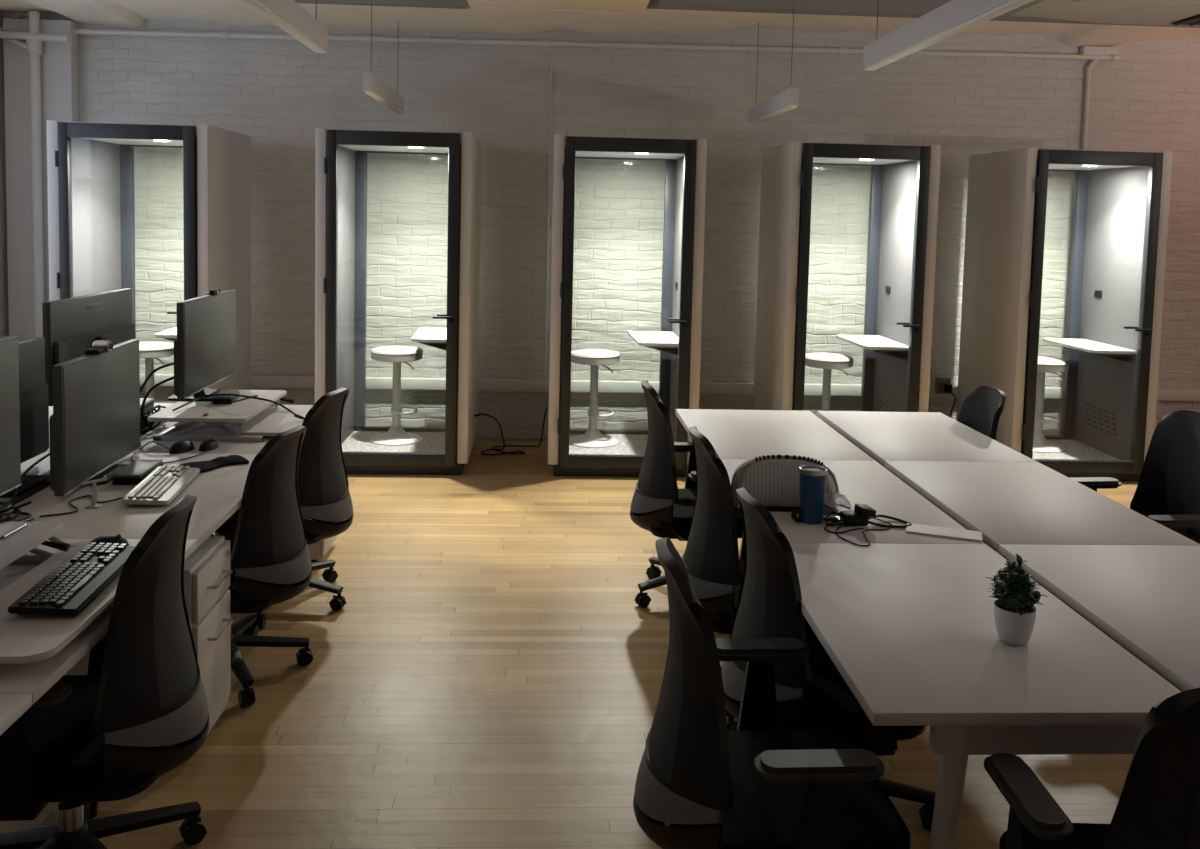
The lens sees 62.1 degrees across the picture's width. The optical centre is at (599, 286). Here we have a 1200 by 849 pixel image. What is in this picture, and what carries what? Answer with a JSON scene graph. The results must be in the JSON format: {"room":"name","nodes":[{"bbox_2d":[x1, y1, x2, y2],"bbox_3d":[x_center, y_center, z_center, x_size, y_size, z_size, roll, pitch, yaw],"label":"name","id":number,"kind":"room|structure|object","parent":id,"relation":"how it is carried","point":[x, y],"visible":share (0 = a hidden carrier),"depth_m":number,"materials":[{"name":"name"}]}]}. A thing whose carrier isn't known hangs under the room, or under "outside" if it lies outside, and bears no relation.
{"room":"open-plan office","nodes":[
{"label":"open-plan office","id":0,"kind":"room"},
{"bbox_2d":[0,10,8,336],"bbox_3d":[-4.232,-0.246,1.982,0.250,3.500,10.820,1,4,-3],"label":"wall","id":1,"kind":"structure","parent":0,"point":[4,312],"depth_m":7.32,"materials":[{"name":"paint"}]},
{"bbox_2d":[241,0,326,52],"bbox_3d":[-1.232,-1.309,3.395,0.060,0.620,2.480,1,4,-3],"label":"pendant light","id":2,"kind":"object","parent":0,"point":[288,15],"visible":1,"depth_m":4.09,"materials":[{"name":"grey metal"}]},
{"bbox_2d":[0,439,1137,848],"bbox_3d":[1.137,1.649,2.498,11.000,0.100,11.020,1,4,-3],"label":"floor","id":3,"kind":"structure","parent":0,"point":[489,674],"depth_m":3.56,"materials":[{"name":"brown wood"}]},
{"bbox_2d":[0,11,69,337],"bbox_3d":[-4.083,-0.417,7.237,0.502,3.100,0.110,1,4,-3],"label":"standpipe","id":4,"kind":"object","parent":3,"relation":"on","point":[34,46],"visible":0.92,"depth_m":7.17,"materials":[{"name":"metal"}]},
{"bbox_2d":[0,495,209,848],"bbox_3d":[-1.345,1.038,2.529,0.670,0.998,0.646,1,4,-4],"label":"office chair","id":5,"kind":"object","parent":3,"relation":"on","point":[139,712],"visible":0.98,"depth_m":2.40,"materials":[{"name":"black plastic"}]},
{"bbox_2d":[0,403,273,735],"bbox_3d":[-1.994,1.118,3.075,1.510,0.730,4.168,1,4,-3],"label":"computer desk","id":6,"kind":"object","parent":3,"relation":"on","point":[218,492],"visible":0.18,"depth_m":3.28,"materials":[{"name":"white laminate"}]},
{"bbox_2d":[0,693,31,735],"bbox_3d":[-1.511,0.888,1.522,0.720,0.028,1.058,1,4,-3],"label":"countertop","id":7,"kind":"structure","parent":6,"relation":"on","point":[12,705],"depth_m":2.02,"materials":[{"name":"white laminate"}]},
{"bbox_2d":[0,501,34,521],"bbox_3d":[-1.889,0.714,3.063,0.187,0.079,0.378,1,4,-3],"label":"cable tangle","id":8,"kind":"object","parent":6,"relation":"on","point":[7,508],"visible":0.73,"depth_m":3.14,"materials":[{"name":"black plastic"}]},
{"bbox_2d":[0,337,49,497],"bbox_3d":[-2.115,0.470,3.526,0.220,0.492,0.735,1,4,-3],"label":"monitor","id":9,"kind":"object","parent":6,"relation":"on","point":[33,388],"visible":0.7,"depth_m":3.76,"materials":[{"name":"grey"}]},
{"bbox_2d":[0,452,49,506],"bbox_3d":[-2.395,0.724,3.523,0.740,0.028,1.078,1,4,-3],"label":"countertop","id":10,"kind":"structure","parent":6,"relation":"on","point":[43,467],"depth_m":3.77,"materials":[{"name":"white laminate"}]},
{"bbox_2d":[6,453,49,516],"bbox_3d":[-2.010,0.680,3.507,0.024,0.071,0.730,0,4,-19],"label":"cable","id":11,"kind":"object","parent":6,"relation":"on","point":[48,454],"visible":0.72,"depth_m":3.46,"materials":[{"name":"black plastic"}]},
{"bbox_2d":[0,522,138,663],"bbox_3d":[-1.555,0.755,2.444,0.725,0.105,0.820,1,4,-3],"label":"desk riser","id":12,"kind":"object","parent":6,"relation":"on","point":[24,638],"visible":0.61,"depth_m":2.41,"materials":[{"name":"white laminate"}]},
{"bbox_2d":[0,336,21,495],"bbox_3d":[-1.704,0.429,2.498,0.220,0.530,0.710,1,4,-3],"label":"monitor","id":13,"kind":"object","parent":12,"relation":"on","point":[10,457],"visible":1,"depth_m":2.79,"materials":[{"name":"grey"}]},
{"bbox_2d":[8,542,135,615],"bbox_3d":[-1.315,0.737,2.521,0.155,0.039,0.445,1,4,-6],"label":"keyboard","id":14,"kind":"object","parent":12,"relation":"on","point":[67,589],"visible":0.98,"depth_m":2.46,"materials":[{"name":"black plastic"}]},
{"bbox_2d":[89,534,128,545],"bbox_3d":[-1.380,0.716,2.792,0.110,0.037,0.064,-1,5,-26],"label":"computer mouse","id":15,"kind":"object","parent":12,"relation":"on","point":[118,538],"visible":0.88,"depth_m":2.78,"materials":[{"name":"black plastic"}]},
{"bbox_2d":[39,495,122,516],"bbox_3d":[-1.759,0.732,3.349,0.142,0.010,0.289,4,5,29],"label":"cable","id":16,"kind":"object","parent":6,"relation":"on","point":[70,501],"visible":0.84,"depth_m":3.35,"materials":[{"name":"black plastic"}]},
{"bbox_2d":[42,288,134,405],"bbox_3d":[-2.155,0.347,4.316,0.220,0.622,0.770,1,4,-3],"label":"monitor","id":17,"kind":"object","parent":6,"relation":"on","point":[71,326],"visible":0.43,"depth_m":4.17,"materials":[{"name":"grey"}]},
{"bbox_2d":[14,422,165,504],"bbox_3d":[-1.977,0.834,3.056,0.190,0.100,4.150,1,4,-3],"label":"cable","id":18,"kind":"object","parent":6,"relation":"on","point":[43,486],"depth_m":3.59,"materials":[{"name":"plastic"}]},
{"bbox_2d":[45,339,140,496],"bbox_3d":[-1.904,0.473,3.704,0.220,0.470,0.710,1,4,-5],"label":"monitor","id":19,"kind":"object","parent":6,"relation":"on","point":[94,423],"visible":0.93,"depth_m":3.60,"materials":[{"name":"grey"}]},
{"bbox_2d":[85,340,112,354],"bbox_3d":[-1.831,0.223,3.647,0.064,0.042,0.101,1,4,-3],"label":"webcam","id":20,"kind":"object","parent":19,"relation":"on","point":[99,346],"visible":1,"depth_m":3.65,"materials":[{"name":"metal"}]},
{"bbox_2d":[140,362,173,393],"bbox_3d":[-1.931,0.430,4.229,0.062,0.152,0.444,1,4,0],"label":"cable","id":21,"kind":"object","parent":19,"relation":"attached to","point":[172,363],"visible":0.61,"depth_m":4.31,"materials":[{"name":"black plastic"}]},
{"bbox_2d":[82,478,107,508],"bbox_3d":[-1.694,0.693,3.341,0.066,0.093,0.058,1,4,-3],"label":"holder","id":22,"kind":"object","parent":6,"relation":"on","point":[94,505],"visible":1,"depth_m":3.33,"materials":[{"name":"metal"}]},
{"bbox_2d":[0,538,197,704],"bbox_3d":[-1.563,0.815,2.538,0.720,0.028,0.978,1,4,-3],"label":"countertop","id":23,"kind":"structure","parent":6,"relation":"on","point":[36,678],"depth_m":2.24,"materials":[{"name":"white laminate"}]},
{"bbox_2d":[46,403,173,451],"bbox_3d":[-2.450,0.647,4.584,0.740,0.028,1.048,1,4,-3],"label":"countertop","id":24,"kind":"structure","parent":6,"relation":"on","point":[155,404],"depth_m":4.85,"materials":[{"name":"white laminate"}]},
{"bbox_2d":[2,453,256,546],"bbox_3d":[-1.617,0.740,3.564,0.720,0.028,1.078,1,4,-3],"label":"countertop","id":25,"kind":"structure","parent":6,"relation":"on","point":[218,492],"depth_m":3.36,"materials":[{"name":"white laminate"}]},
{"bbox_2d":[112,459,162,484],"bbox_3d":[-1.724,0.693,3.721,0.101,0.038,0.230,1,4,-4],"label":"station","id":26,"kind":"object","parent":6,"relation":"on","point":[138,470],"visible":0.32,"depth_m":3.65,"materials":[{"name":"black plastic"}]},
{"bbox_2d":[140,405,165,433],"bbox_3d":[-2.043,0.597,4.517,0.115,0.102,0.309,1,4,-3],"label":"cable tangle","id":27,"kind":"object","parent":6,"relation":"on","point":[147,414],"visible":0.4,"depth_m":4.47,"materials":[{"name":"black plastic"}]},
{"bbox_2d":[121,465,199,505],"bbox_3d":[-1.560,0.709,3.555,0.155,0.039,0.445,1,4,-9],"label":"keyboard","id":28,"kind":"object","parent":6,"relation":"on","point":[160,487],"visible":1,"depth_m":3.50,"materials":[{"name":"white plastic"}]},
{"bbox_2d":[131,441,209,463],"bbox_3d":[-1.788,0.672,4.032,0.298,0.032,0.262,2,4,15],"label":"cable","id":29,"kind":"object","parent":6,"relation":"on","point":[151,441],"visible":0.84,"depth_m":4.05,"materials":[{"name":"black plastic"}]},
{"bbox_2d":[169,439,194,453],"bbox_3d":[-1.736,0.661,4.135,0.074,0.042,0.126,3,4,18],"label":"computer mouse","id":30,"kind":"object","parent":6,"relation":"on","point":[182,446],"visible":1,"depth_m":4.10,"materials":[{"name":"black plastic"}]},
{"bbox_2d":[133,422,273,453],"bbox_3d":[-1.672,0.663,4.625,0.720,0.028,1.048,1,4,-3],"label":"countertop","id":31,"kind":"structure","parent":6,"relation":"on","point":[224,447],"depth_m":4.27,"materials":[{"name":"white laminate"}]},
{"bbox_2d":[199,438,217,451],"bbox_3d":[-1.643,0.663,4.180,0.064,0.037,0.110,2,4,7],"label":"computer mouse","id":32,"kind":"object","parent":6,"relation":"on","point":[211,444],"visible":1,"depth_m":4.15,"materials":[{"name":"black plastic"}]},
{"bbox_2d":[179,455,248,472],"bbox_3d":[-1.514,0.689,3.907,0.143,0.030,0.222,5,5,40],"label":"wrist rest","id":33,"kind":"object","parent":6,"relation":"on","point":[204,466],"visible":0.94,"depth_m":3.90,"materials":[{"name":"black fabric"}]},
{"bbox_2d":[148,389,312,441],"bbox_3d":[-1.663,0.595,4.636,0.605,0.105,0.700,1,4,-3],"label":"desk riser","id":34,"kind":"object","parent":6,"relation":"on","point":[254,419],"visible":0.79,"depth_m":4.44,"materials":[{"name":"white laminate"}]},
{"bbox_2d":[167,290,236,400],"bbox_3d":[-1.917,0.285,4.761,0.220,0.485,0.740,1,4,-3],"label":"monitor","id":35,"kind":"object","parent":34,"relation":"on","point":[205,342],"visible":0.93,"depth_m":4.66,"materials":[{"name":"grey"}]},
{"bbox_2d":[141,376,173,430],"bbox_3d":[-1.968,0.522,4.463,0.048,0.249,0.171,5,5,40],"label":"cable","id":36,"kind":"object","parent":35,"relation":"attached to","point":[170,378],"visible":0.89,"depth_m":4.42,"materials":[{"name":"black plastic"}]},
{"bbox_2d":[213,390,239,403],"bbox_3d":[-1.754,0.519,4.676,0.086,0.037,0.180,1,4,-9],"label":"station","id":37,"kind":"object","parent":34,"relation":"on","point":[216,399],"visible":0.94,"depth_m":4.59,"materials":[{"name":"black plastic"}]},
{"bbox_2d":[172,394,303,419],"bbox_3d":[-1.627,0.554,4.520,0.523,0.135,0.253,1,4,-3],"label":"cable","id":38,"kind":"object","parent":34,"relation":"on","point":[209,395],"visible":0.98,"depth_m":4.54,"materials":[{"name":"black plastic"}]},
{"bbox_2d":[224,405,312,435],"bbox_3d":[-1.518,0.625,4.676,0.310,0.016,0.640,1,4,-3],"label":"keyboard tray","id":39,"kind":"object","parent":34,"relation":"on","point":[273,420],"depth_m":4.56,"materials":[{"name":"white laminate"}]},
{"bbox_2d":[47,120,250,389],"bbox_3d":[-3.045,0.057,6.816,1.000,2.262,1.016,1,4,-3],"label":"booth","id":40,"kind":"object","parent":3,"relation":"on","point":[90,165],"visible":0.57,"depth_m":6.63,"materials":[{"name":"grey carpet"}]},
{"bbox_2d":[139,341,173,402],"bbox_3d":[-3.184,0.735,7.047,0.380,0.668,0.380,1,4,-3],"label":"bar stool","id":41,"kind":"object","parent":40,"relation":"on","point":[151,350],"visible":0.35,"depth_m":6.98,"materials":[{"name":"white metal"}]},
{"bbox_2d":[139,341,173,350],"bbox_3d":[-3.177,0.419,7.024,0.368,0.036,0.368,1,4,-3],"label":"cushion","id":42,"kind":"object","parent":41,"relation":"on","point":[153,345],"depth_m":6.95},
{"bbox_2d":[155,327,176,337],"bbox_3d":[-2.810,0.306,6.889,0.337,0.023,0.670,1,4,-3],"label":"shelf","id":43,"kind":"object","parent":40,"relation":"attached to","point":[170,333],"depth_m":6.57,"materials":[{"name":"grey"}]},
{"bbox_2d":[65,536,232,734],"bbox_3d":[-1.508,1.171,3.260,0.561,0.620,0.330,1,4,-3],"label":"drawer pedestal","id":44,"kind":"object","parent":3,"relation":"on","point":[207,571],"visible":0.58,"depth_m":3.24,"materials":[{"name":"paint"}]},
{"bbox_2d":[211,425,312,706],"bbox_3d":[-1.400,0.979,3.711,0.656,0.943,0.635,2,4,8],"label":"office chair","id":45,"kind":"object","parent":3,"relation":"on","point":[270,559],"visible":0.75,"depth_m":3.55,"materials":[{"name":"fabric"}]},
{"bbox_2d":[225,535,337,562],"bbox_3d":[-1.599,1.044,5.008,0.561,0.620,0.330,1,4,-3],"label":"drawer pedestal","id":46,"kind":"object","parent":3,"relation":"on","point":[319,549],"visible":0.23,"depth_m":4.88,"materials":[{"name":"laminate"}]},
{"bbox_2d":[215,387,352,628],"bbox_3d":[-1.403,0.921,4.391,0.622,0.963,0.633,2,4,10],"label":"office chair","id":47,"kind":"object","parent":3,"relation":"on","point":[325,500],"visible":0.65,"depth_m":4.25,"materials":[{"name":"fabric"}]},
{"bbox_2d":[315,128,481,474],"bbox_3d":[-1.372,0.090,6.905,1.000,2.262,1.016,1,4,-3],"label":"booth","id":48,"kind":"object","parent":3,"relation":"on","point":[340,154],"visible":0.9,"depth_m":6.55,"materials":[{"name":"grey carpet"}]},
{"bbox_2d":[369,345,422,445],"bbox_3d":[-1.457,0.769,7.139,0.380,0.668,0.380,1,4,-3],"label":"bar stool","id":49,"kind":"object","parent":48,"relation":"on","point":[396,435],"visible":1,"depth_m":7.09,"materials":[{"name":"white metal"}]},
{"bbox_2d":[371,345,422,355],"bbox_3d":[-1.450,0.454,7.116,0.368,0.036,0.368,1,4,-3],"label":"cushion","id":50,"kind":"object","parent":49,"relation":"on","point":[396,350],"depth_m":7.02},
{"bbox_2d":[411,327,445,342],"bbox_3d":[-1.137,0.339,6.979,0.337,0.023,0.670,1,4,-3],"label":"shelf","id":51,"kind":"object","parent":48,"relation":"attached to","point":[423,334],"depth_m":6.82,"materials":[{"name":"grey"}]},
{"bbox_2d":[474,406,546,454],"bbox_3d":[-0.664,1.032,7.287,0.527,0.363,0.299,1,4,-9],"label":"extension cord","id":52,"kind":"object","parent":3,"relation":"on","point":[480,414],"visible":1,"depth_m":7.26,"materials":[{"name":"black plastic"}]},
{"bbox_2d":[548,134,706,476],"bbox_3d":[0.155,0.121,6.986,1.000,2.262,1.016,1,4,-3],"label":"booth","id":53,"kind":"object","parent":3,"relation":"on","point":[678,342],"visible":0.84,"depth_m":6.59,"materials":[{"name":"metal"}]},
{"bbox_2d":[569,349,619,447],"bbox_3d":[-0.044,0.797,7.214,0.380,0.668,0.380,1,4,-3],"label":"bar stool","id":54,"kind":"object","parent":53,"relation":"on","point":[592,438],"visible":0.98,"depth_m":7.16,"materials":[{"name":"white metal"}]},
{"bbox_2d":[571,349,619,358],"bbox_3d":[-0.037,0.482,7.191,0.368,0.036,0.368,1,4,-3],"label":"cushion","id":55,"kind":"object","parent":54,"relation":"on","point":[581,353],"depth_m":7.08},
{"bbox_2d":[628,331,678,346],"bbox_3d":[0.390,0.369,7.060,0.337,0.023,0.670,1,4,-3],"label":"shelf","id":56,"kind":"object","parent":53,"relation":"attached to","point":[642,338],"depth_m":6.97,"materials":[{"name":"grey"}]},
{"bbox_2d":[630,380,742,607],"bbox_3d":[0.470,0.936,4.552,0.663,0.998,0.650,1,4,-5],"label":"office chair","id":57,"kind":"object","parent":3,"relation":"on","point":[658,506],"visible":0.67,"depth_m":4.39,"materials":[{"name":"black plastic"}]},
{"bbox_2d":[682,426,744,730],"bbox_3d":[0.599,1.008,3.586,0.662,0.998,0.650,1,4,-6],"label":"office chair","id":58,"kind":"object","parent":3,"relation":"on","point":[713,563],"visible":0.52,"depth_m":3.38,"materials":[{"name":"fabric"}]},
{"bbox_2d":[633,537,910,848],"bbox_3d":[0.405,1.094,2.318,0.650,0.998,0.649,1,4,-4],"label":"office chair","id":59,"kind":"object","parent":3,"relation":"on","point":[700,784],"visible":1,"depth_m":2.15,"materials":[{"name":"black plastic"}]},
{"bbox_2d":[721,487,935,830],"bbox_3d":[0.673,1.075,2.886,0.649,0.968,0.637,1,4,-9],"label":"office chair","id":60,"kind":"object","parent":3,"relation":"on","point":[812,694],"visible":0.45,"depth_m":2.72,"materials":[{"name":"black plastic"}]},
{"bbox_2d":[753,141,940,411],"bbox_3d":[1.712,0.151,7.069,1.000,2.262,1.016,1,4,-3],"label":"booth","id":61,"kind":"object","parent":3,"relation":"on","point":[896,341],"visible":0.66,"depth_m":6.86,"materials":[{"name":"wood"}]},
{"bbox_2d":[805,352,853,410],"bbox_3d":[1.658,0.830,7.305,0.380,0.668,0.380,0,4,-14],"label":"bar stool","id":62,"kind":"object","parent":61,"relation":"on","point":[826,361],"visible":0.44,"depth_m":7.21,"materials":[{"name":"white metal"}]},
{"bbox_2d":[805,352,853,362],"bbox_3d":[1.665,0.515,7.282,0.368,0.036,0.368,0,4,-14],"label":"cushion","id":63,"kind":"object","parent":62,"relation":"on","point":[819,357],"depth_m":7.17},
{"bbox_2d":[836,335,908,349],"bbox_3d":[1.947,0.400,7.143,0.337,0.023,0.670,1,4,-3],"label":"shelf","id":64,"kind":"object","parent":61,"relation":"attached to","point":[871,342],"depth_m":7.06,"materials":[{"name":"grey"}]},
{"bbox_2d":[675,409,1199,848],"bbox_3d":[1.192,1.125,3.739,1.434,0.772,3.236,1,4,-3],"label":"work table","id":65,"kind":"object","parent":3,"relation":"on","point":[906,620],"depth_m":2.78,"materials":[{"name":"white laminate"}]},
{"bbox_2d":[675,409,874,460],"bbox_3d":[0.787,0.710,4.771,0.720,0.028,1.078,1,4,-3],"label":"countertop","id":66,"kind":"structure","parent":65,"relation":"on","point":[733,434],"depth_m":4.72,"materials":[{"name":"white laminate"}]},
{"bbox_2d":[731,455,838,512],"bbox_3d":[0.651,0.687,3.537,0.381,0.188,0.188,1,4,0],"label":"pouch","id":67,"kind":"object","parent":65,"relation":"on","point":[773,481],"visible":0.79,"depth_m":3.49,"materials":[{"name":"grey fabric"}]},
{"bbox_2d":[799,465,826,524],"bbox_3d":[0.717,0.703,3.363,0.092,0.184,0.092,1,4,-3],"label":"tumbler","id":68,"kind":"object","parent":65,"relation":"on","point":[812,477],"visible":1,"depth_m":3.33,"materials":[{"name":"blue metal"}]},
{"bbox_2d":[822,512,844,525],"bbox_3d":[0.791,0.782,3.370,0.103,0.027,0.112,-1,5,-30],"label":"charging cable","id":69,"kind":"object","parent":65,"relation":"on","point":[834,519],"visible":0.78,"depth_m":3.33,"materials":[{"name":"black plastic"}]},
{"bbox_2d":[721,459,984,543],"bbox_3d":[0.843,0.789,3.695,0.720,0.028,1.078,1,4,-3],"label":"countertop","id":70,"kind":"structure","parent":65,"relation":"on","point":[867,482],"depth_m":3.52,"materials":[{"name":"white laminate"}]},
{"bbox_2d":[836,503,875,525],"bbox_3d":[0.855,0.768,3.341,0.121,0.064,0.075,1,4,-12],"label":"power adapter","id":71,"kind":"object","parent":65,"relation":"on","point":[861,513],"visible":0.95,"depth_m":3.32,"materials":[{"name":"black plastic"}]},
{"bbox_2d":[835,518,891,545],"bbox_3d":[0.854,0.798,3.267,0.142,0.015,0.287,4,5,33],"label":"charging cable","id":72,"kind":"object","parent":65,"relation":"on","point":[874,518],"visible":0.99,"depth_m":3.28,"materials":[{"name":"black plastic"}]},
{"bbox_2d":[867,515,911,527],"bbox_3d":[0.966,0.787,3.359,0.160,0.030,0.097,1,4,-3],"label":"charging cable","id":73,"kind":"object","parent":65,"relation":"on","point":[883,516],"visible":0.97,"depth_m":3.33,"materials":[{"name":"black plastic"}]},
{"bbox_2d":[817,411,1036,466],"bbox_3d":[1.524,0.725,4.810,0.674,0.028,1.078,1,4,-3],"label":"countertop","id":74,"kind":"structure","parent":65,"relation":"on","point":[884,436],"depth_m":4.72,"materials":[{"name":"white laminate"}]},
{"bbox_2d":[906,523,981,541],"bbox_3d":[1.130,0.808,3.275,0.236,0.006,0.096,3,4,20],"label":"card","id":75,"kind":"object","parent":65,"relation":"on","point":[954,533],"visible":1,"depth_m":3.26,"materials":[{"name":"white"}]},
{"bbox_2d":[790,543,1180,725],"bbox_3d":[0.899,0.867,2.621,0.720,0.028,1.076,1,4,-3],"label":"countertop","id":76,"kind":"structure","parent":65,"relation":"on","point":[910,630],"depth_m":2.39,"materials":[{"name":"white laminate"}]},
{"bbox_2d":[834,429,1182,691],"bbox_3d":[1.221,0.862,3.721,0.181,0.100,3.218,1,4,-3],"label":"cable tray","id":77,"kind":"object","parent":65,"relation":"on","point":[1146,661],"depth_m":2.94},
{"bbox_2d":[985,553,1047,645],"bbox_3d":[1.021,0.762,2.439,0.124,0.212,0.148,1,4,-3],"label":"potted plant","id":78,"kind":"object","parent":65,"relation":"on","point":[1015,611],"visible":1,"depth_m":2.41,"materials":[{"name":"green plant"}]},
{"bbox_2d":[885,461,1199,551],"bbox_3d":[1.579,0.803,3.735,0.674,0.028,1.078,1,4,-3],"label":"countertop","id":79,"kind":"structure","parent":65,"relation":"on","point":[1007,502],"depth_m":3.62,"materials":[{"name":"white laminate"}]},
{"bbox_2d":[999,544,1199,690],"bbox_3d":[1.635,0.881,2.660,0.674,0.028,1.076,1,4,-3],"label":"countertop","id":80,"kind":"structure","parent":65,"relation":"on","point":[1146,598],"depth_m":2.79,"materials":[{"name":"white laminate"}]},
{"bbox_2d":[958,386,1005,439],"bbox_3d":[1.690,0.967,4.969,0.643,0.933,0.629,1,4,-5],"label":"office chair","id":81,"kind":"object","parent":3,"relation":"on","point":[982,408],"visible":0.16,"depth_m":5.01,"materials":[{"name":"black plastic"}]},
{"bbox_2d":[956,147,1172,481],"bbox_3d":[3.296,0.183,7.154,1.000,2.262,1.016,1,4,-3],"label":"booth","id":82,"kind":"object","parent":3,"relation":"on","point":[1112,342],"visible":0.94,"depth_m":7.02,"materials":[{"name":"wood"}]},
{"bbox_2d":[1033,356,1068,452],"bbox_3d":[3.260,0.862,7.390,0.380,0.668,0.380,1,4,-3],"label":"bar stool","id":83,"kind":"object","parent":82,"relation":"on","point":[1052,365],"visible":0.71,"depth_m":7.34,"materials":[{"name":"white metal"}]},
{"bbox_2d":[1038,356,1068,365],"bbox_3d":[3.268,0.547,7.367,0.368,0.036,0.368,1,4,-3],"label":"cushion","id":84,"kind":"object","parent":83,"relation":"on","point":[1042,361],"depth_m":7.23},
{"bbox_2d":[1043,338,1135,353],"bbox_3d":[3.531,0.431,7.227,0.337,0.023,0.670,1,4,-3],"label":"shelf","id":85,"kind":"object","parent":82,"relation":"attached to","point":[1090,345],"depth_m":7.14,"materials":[{"name":"grey"}]},
{"bbox_2d":[984,687,1199,848],"bbox_3d":[1.100,1.139,1.920,0.664,0.998,0.638,1,4,0],"label":"office chair","id":86,"kind":"object","parent":3,"relation":"on","point":[1158,807],"visible":1,"depth_m":1.71,"materials":[{"name":"black plastic"}]},
{"bbox_2d":[1071,410,1199,543],"bbox_3d":[2.172,1.012,4.054,0.668,0.998,0.650,1,4,-8],"label":"office chair","id":87,"kind":"object","parent":3,"relation":"on","point":[1167,492],"visible":0.39,"depth_m":4.16,"materials":[{"name":"black plastic"}]},
{"bbox_2d":[4,11,1199,439],"bbox_3d":[0.898,-0.539,7.783,11.000,3.500,0.250,1,4,-3],"label":"wall","id":88,"kind":"structure","parent":0,"point":[276,93],"depth_m":7.61,"materials":[{"name":"paint"}]},
{"bbox_2d":[3,18,78,341],"bbox_3d":[-4.099,-0.406,7.348,0.480,3.060,0.120,1,4,-3],"label":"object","id":89,"kind":"structure","parent":88,"relation":"attached to","point":[59,61],"depth_m":7.24,"materials":[{"name":"paint"}]},
{"bbox_2d":[544,56,551,375],"bbox_3d":[-0.393,-0.520,7.582,0.012,2.430,0.012,1,4,-3],"label":"wire","id":90,"kind":"object","parent":88,"relation":"attached to","point":[551,56],"visible":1,"depth_m":7.58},
{"bbox_2d":[0,27,1120,61],"bbox_3d":[-0.180,-1.813,7.444,8.360,0.106,0.054,1,4,-3],"label":"pipe","id":91,"kind":"object","parent":88,"relation":"attached to","point":[222,35],"visible":0.98,"depth_m":7.43,"materials":[{"name":"metal"}]},
{"bbox_2d":[0,0,1199,46],"bbox_3d":[0.963,-2.018,7.117,10.600,0.453,0.870,1,4,-3],"label":"ceiling","id":92,"kind":"structure","parent":88,"relation":"attached to","point":[132,13],"depth_m":7.10,"materials":[{"name":"beige paint"}]},
{"bbox_2d":[140,374,1199,400],"bbox_3d":[0.875,0.789,7.726,10.600,0.087,0.055,1,4,-3],"label":"trim","id":93,"kind":"structure","parent":88,"relation":"attached to","point":[257,381],"depth_m":7.65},
{"bbox_2d":[935,377,952,393],"bbox_3d":[2.673,0.777,7.740,0.110,0.125,0.100,1,4,-3],"label":"wall outlet","id":94,"kind":"object","parent":88,"relation":"attached to","point":[942,384],"visible":1,"depth_m":7.74,"materials":[{"name":"black plastic"}]},
{"bbox_2d":[1080,46,1118,149],"bbox_3d":[3.822,-0.485,7.780,0.280,2.730,0.056,1,4,-3],"label":"conduit","id":95,"kind":"object","parent":88,"relation":"attached to","point":[1085,50],"visible":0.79,"depth_m":7.68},
{"bbox_3d":[1.228,-1.983,2.138,11.100,0.200,11.320,1,4,-3],"label":"ceiling","id":96,"kind":"structure","parent":0,"visible":0},
{"bbox_2d":[294,0,466,8],"bbox_3d":[-1.456,-2.051,6.507,1.173,0.415,0.089,1,4,-3],"label":"trim","id":97,"kind":"structure","parent":96,"relation":"attached to","point":[454,4],"depth_m":6.50,"materials":[{"name":"grey paint"}]},
{"bbox_2d":[363,0,403,112],"bbox_3d":[-1.411,-1.527,6.558,0.060,0.645,1.270,1,4,-3],"label":"pendant light","id":98,"kind":"object","parent":96,"relation":"hanging from","point":[373,85],"visible":1,"depth_m":6.29,"materials":[{"name":"grey metal"}]},
{"bbox_2d":[364,90,402,112],"bbox_3d":[-1.418,-1.211,6.580,0.048,0.012,1.250,1,4,-3],"label":"diffuser","id":99,"kind":"object","parent":98,"relation":"attached to","point":[377,95],"depth_m":6.48,"materials":[{"name":"plastic"}]},
{"bbox_2d":[467,0,649,12],"bbox_3d":[-0.025,-1.678,1.664,1.180,0.400,9.960,1,4,-3],"label":"trim","id":100,"kind":"structure","parent":96,"relation":"attached to","point":[640,6],"depth_m":6.46,"materials":[{"name":"beige paint"}]},
{"bbox_2d":[749,6,798,124],"bbox_3d":[1.169,-1.671,6.691,0.060,1.055,1.250,1,4,-3],"label":"pendant light","id":101,"kind":"object","parent":96,"relation":"hanging from","point":[787,100],"visible":1,"depth_m":6.50,"materials":[{"name":"grey metal"}]},
{"bbox_2d":[750,105,796,124],"bbox_3d":[1.157,-1.151,6.728,0.048,0.012,1.230,1,4,-3],"label":"diffuser","id":102,"kind":"object","parent":101,"relation":"attached to","point":[777,110],"depth_m":6.65,"materials":[{"name":"plastic"}]},
{"bbox_2d":[646,0,1199,27],"bbox_3d":[3.297,-1.976,6.728,5.980,0.372,0.149,1,4,-3],"label":"trim","id":103,"kind":"structure","parent":96,"relation":"attached to","point":[886,8],"depth_m":6.59,"materials":[{"name":"grey paint"}]},
{"bbox_2d":[863,0,1033,70],"bbox_3d":[1.376,-1.454,3.479,0.060,1.020,2.600,1,4,-3],"label":"pendant light","id":104,"kind":"object","parent":96,"relation":"hanging from","point":[954,17],"visible":1,"depth_m":3.94,"materials":[{"name":"grey metal"}]},
{"bbox_2d":[1009,0,1199,26],"bbox_3d":[4.256,-1.862,5.878,3.150,0.428,1.620,1,4,-3],"label":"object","id":105,"kind":"object","parent":96,"relation":"attached to","point":[1140,12],"visible":1,"depth_m":6.27,"materials":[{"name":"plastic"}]},
{"bbox_2d":[1172,14,1199,25],"bbox_3d":[4.292,-1.706,6.373,1.020,0.012,0.460,1,4,-3],"label":"grille","id":106,"kind":"object","parent":105,"relation":"attached to","point":[1192,20],"depth_m":6.46,"materials":[{"name":"grey metal"}]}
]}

